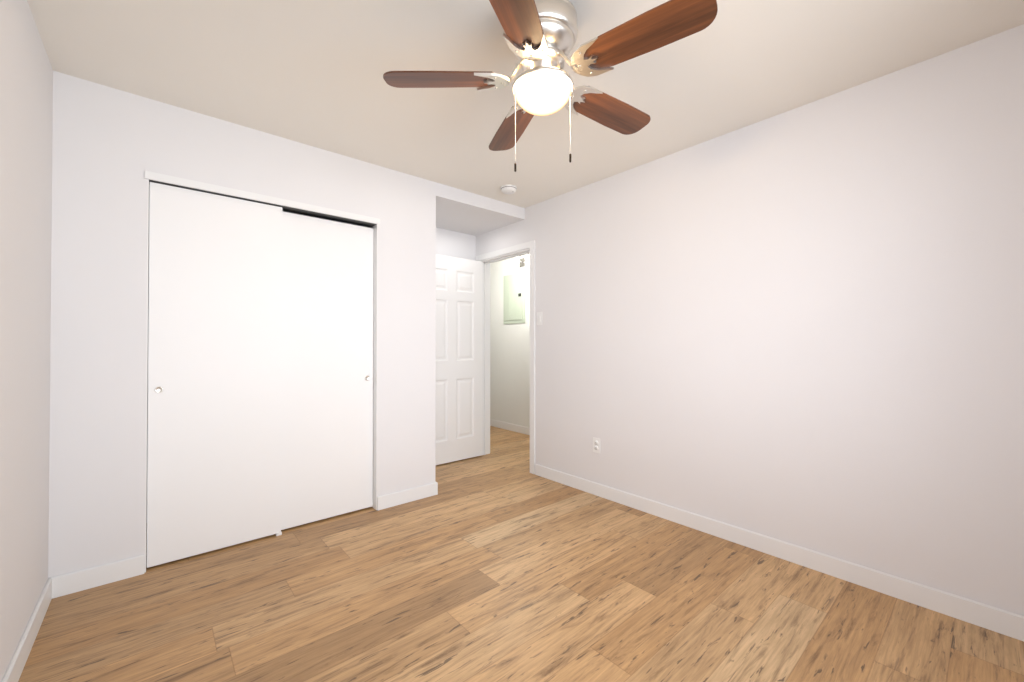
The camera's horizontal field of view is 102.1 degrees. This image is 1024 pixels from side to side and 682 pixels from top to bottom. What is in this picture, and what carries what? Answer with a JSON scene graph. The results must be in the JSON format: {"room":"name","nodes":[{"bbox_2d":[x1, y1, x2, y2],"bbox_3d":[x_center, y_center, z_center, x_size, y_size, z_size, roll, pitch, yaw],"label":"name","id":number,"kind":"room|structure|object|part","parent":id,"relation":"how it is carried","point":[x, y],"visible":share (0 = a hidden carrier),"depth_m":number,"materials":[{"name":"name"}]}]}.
{"room":"empty bedroom","nodes":[
{"label":"empty bedroom","id":0,"kind":"room"},
{"bbox_2d":[0,0,52,681],"bbox_3d":[-1.273,-0.046,0.827,0.120,2.440,4.555,0,-1,-41],"label":"wall","id":1,"kind":"structure","parent":0,"point":[26,102],"depth_m":1.52,"materials":[{"name":"paint"}]},
{"bbox_2d":[2,576,57,681],"bbox_3d":[-0.968,1.125,0.568,0.017,0.095,3.540,0,-1,-41],"label":"baseboard","id":2,"kind":"structure","parent":1,"relation":"attached to","point":[50,591],"depth_m":1.59,"materials":[{"name":"paint"}]},
{"bbox_2d":[48,71,435,578],"bbox_3d":[-1.397,-0.030,2.612,2.027,2.440,0.100,0,-1,-41],"label":"wall","id":3,"kind":"structure","parent":0,"point":[110,146],"depth_m":2.09,"materials":[{"name":"paint"}]},
{"bbox_2d":[58,555,144,596],"bbox_3d":[-1.990,1.137,2.015,0.301,0.095,0.013,0,-1,-41],"label":"baseboard","id":4,"kind":"structure","parent":3,"relation":"attached to","point":[69,583],"depth_m":2.00,"materials":[{"name":"paint"}]},
{"bbox_2d":[147,182,281,567],"bbox_3d":[-1.663,0.174,2.360,0.619,2.004,0.032,0,-1,-41],"label":"sliding closet door","id":5,"kind":"structure","parent":3,"relation":"in","point":[214,378],"depth_m":2.32,"materials":[{"name":"paint"}]},
{"bbox_2d":[145,171,379,571],"bbox_3d":[-1.444,0.160,2.561,1.248,2.058,0.114,0,-1,-41],"label":"trim","id":6,"kind":"structure","parent":3,"relation":"attached to","point":[307,209],"depth_m":2.61,"materials":[{"name":"paint"}]},
{"bbox_2d":[281,211,373,529],"bbox_3d":[-1.236,0.184,2.776,0.615,1.990,0.032,0,-1,-41],"label":"sliding closet door","id":7,"kind":"structure","parent":3,"relation":"in","point":[327,386],"depth_m":2.75,"materials":[{"name":"paint"}]},
{"bbox_2d":[377,483,437,509],"bbox_3d":[-0.776,1.146,3.063,0.451,0.095,0.013,0,-1,-41],"label":"baseboard","id":8,"kind":"structure","parent":3,"relation":"attached to","point":[409,495],"depth_m":3.05,"materials":[{"name":"paint"}]},
{"bbox_2d":[147,210,475,442],"bbox_3d":[-1.553,-0.022,3.515,2.970,2.440,0.120,0,-1,-41],"label":"wall","id":9,"kind":"structure","parent":0,"point":[455,244],"depth_m":4.25,"materials":[{"name":"paint"}]},
{"bbox_2d":[436,201,515,235],"bbox_3d":[-0.526,-1.187,3.886,0.943,0.105,0.675,0,-1,-41],"label":"soffit","id":10,"kind":"structure","parent":0,"point":[450,217],"depth_m":3.90,"materials":[{"name":"paint"}]},
{"bbox_2d":[436,182,524,221],"bbox_3d":[-0.273,-1.189,3.593,0.943,0.105,0.100,0,-1,-41],"label":"header beam","id":11,"kind":"structure","parent":0,"point":[465,199],"depth_m":3.53,"materials":[{"name":"paint"}]},
{"bbox_2d":[490,254,529,427],"bbox_3d":[0.450,-0.008,5.197,0.120,2.440,3.840,0,-1,-41],"label":"wall","id":12,"kind":"structure","parent":0,"point":[509,373],"depth_m":5.65,"materials":[{"name":"paint"}]},
{"bbox_2d":[490,419,529,434],"bbox_3d":[0.399,1.164,5.143,0.013,0.095,3.600,0,-1,-41],"label":"baseboard","id":13,"kind":"structure","parent":12,"relation":"attached to","point":[508,426],"depth_m":5.62,"materials":[{"name":"paint"}]},
{"bbox_2d":[503,272,524,323],"bbox_3d":[0.022,-0.569,5.585,0.027,0.670,0.440,0,-1,-41],"label":"box","id":14,"kind":"object","parent":12,"relation":"attached to","point":[513,298],"visible":1,"depth_m":5.56,"materials":[{"name":"grey"}]},
{"bbox_2d":[515,256,525,267],"bbox_3d":[0.084,-1.066,5.419,0.155,0.180,0.110,0,-1,-41],"label":"sconce","id":15,"kind":"object","parent":12,"relation":"attached to","point":[522,262],"visible":0.62,"depth_m":5.44,"materials":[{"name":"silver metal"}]},
{"bbox_2d":[18,426,1023,681],"bbox_3d":[-0.295,1.242,2.865,4.280,0.100,6.380,0,-1,-41],"label":"floor","id":16,"kind":"structure","parent":0,"point":[498,562],"depth_m":1.82,"materials":[{"name":"brown wood"}]},
{"bbox_2d":[27,0,1023,207],"bbox_3d":[-0.295,-1.298,2.888,4.280,0.100,6.380,0,-1,-41],"label":"ceiling","id":17,"kind":"structure","parent":0,"point":[309,72],"depth_m":1.90,"materials":[{"name":"paint"}]},
{"bbox_2d":[501,184,516,193],"bbox_3d":[-0.027,-1.224,3.357,0.132,0.038,0.132,0,-1,-41],"label":"smoke detector","id":18,"kind":"object","parent":17,"relation":"attached to","point":[508,189],"visible":1,"depth_m":3.32,"materials":[{"name":"white plastic"}]},
{"bbox_2d":[383,0,717,171],"bbox_3d":[0.153,-0.952,1.593,1.141,0.614,1.162,0,-1,-41],"label":"ceiling fan","id":19,"kind":"object","parent":17,"relation":"attached to","point":[540,36],"visible":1,"depth_m":1.49,"materials":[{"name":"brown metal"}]},
{"bbox_3d":[-0.222,-1.023,1.585,0.531,0.099,0.140,0,0,0],"label":"blade","id":20,"kind":"part","parent":19,"relation":"part of","materials":[{"name":"brown wood"}]},
{"bbox_3d":[0.011,-1.026,1.261,0.140,0.099,0.531,0,-1,18],"label":"blade","id":21,"kind":"part","parent":19,"relation":"part of","materials":[{"name":"brown wood"}]},
{"bbox_3d":[0.014,-1.020,1.907,0.140,0.099,0.531,0,-1,-18],"label":"blade","id":22,"kind":"part","parent":19,"relation":"part of","materials":[{"name":"brown wood"}]},
{"bbox_3d":[0.118,-0.922,1.583,0.223,0.083,0.223,0,-1,-41],"label":"dome glass","id":23,"kind":"part","parent":19,"relation":"part of","materials":[{"name":"white glass"}]},
{"bbox_3d":[0.393,-1.021,1.782,0.531,0.099,0.140,0,-1,-36],"label":"blade","id":24,"kind":"part","parent":19,"relation":"part of","materials":[{"name":"brown wood"}]},
{"bbox_3d":[0.392,-1.025,1.383,0.531,0.099,0.140,0,-1,36],"label":"blade","id":25,"kind":"part","parent":19,"relation":"part of","materials":[{"name":"brown wood"}]},
{"bbox_2d":[476,24,1023,615],"bbox_3d":[0.509,-0.022,3.491,0.120,2.440,6.260,0,-1,-41],"label":"wall","id":26,"kind":"structure","parent":0,"point":[800,326],"depth_m":2.13,"materials":[{"name":"paint"}]},
{"bbox_2d":[435,254,481,464],"bbox_3d":[-0.600,0.178,4.106,0.751,2.025,0.161,0,-1,-41],"label":"entry door","id":27,"kind":"structure","parent":26,"relation":"in","point":[458,436],"depth_m":4.14,"materials":[{"name":"paint"}]},
{"bbox_2d":[476,240,534,473],"bbox_3d":[-0.037,0.147,4.122,0.148,2.112,0.894,0,-1,-41],"label":"door frame","id":28,"kind":"structure","parent":26,"relation":"attached to","point":[514,251],"depth_m":4.28,"materials":[{"name":"paint"}]},
{"bbox_2d":[537,312,541,324],"bbox_3d":[0.243,-0.201,3.700,0.011,0.115,0.070,0,-1,-41],"label":"light switch","id":29,"kind":"object","parent":26,"relation":"attached to","point":[539,318],"visible":1,"depth_m":3.69,"materials":[{"name":"white plastic"}]},
{"bbox_2d":[593,437,599,452],"bbox_3d":[0.656,0.810,3.215,0.009,0.115,0.070,0,-1,-41],"label":"duplex electrical outlet","id":30,"kind":"object","parent":26,"relation":"attached to","point":[596,445],"visible":1,"depth_m":3.21,"materials":[{"name":"white plastic"}]},
{"bbox_2d":[535,464,1023,640],"bbox_3d":[1.316,1.141,2.440,0.017,0.095,3.388,0,-1,-41],"label":"baseboard","id":31,"kind":"structure","parent":26,"relation":"attached to","point":[1000,621],"depth_m":2.11,"materials":[{"name":"paint"}]}
]}

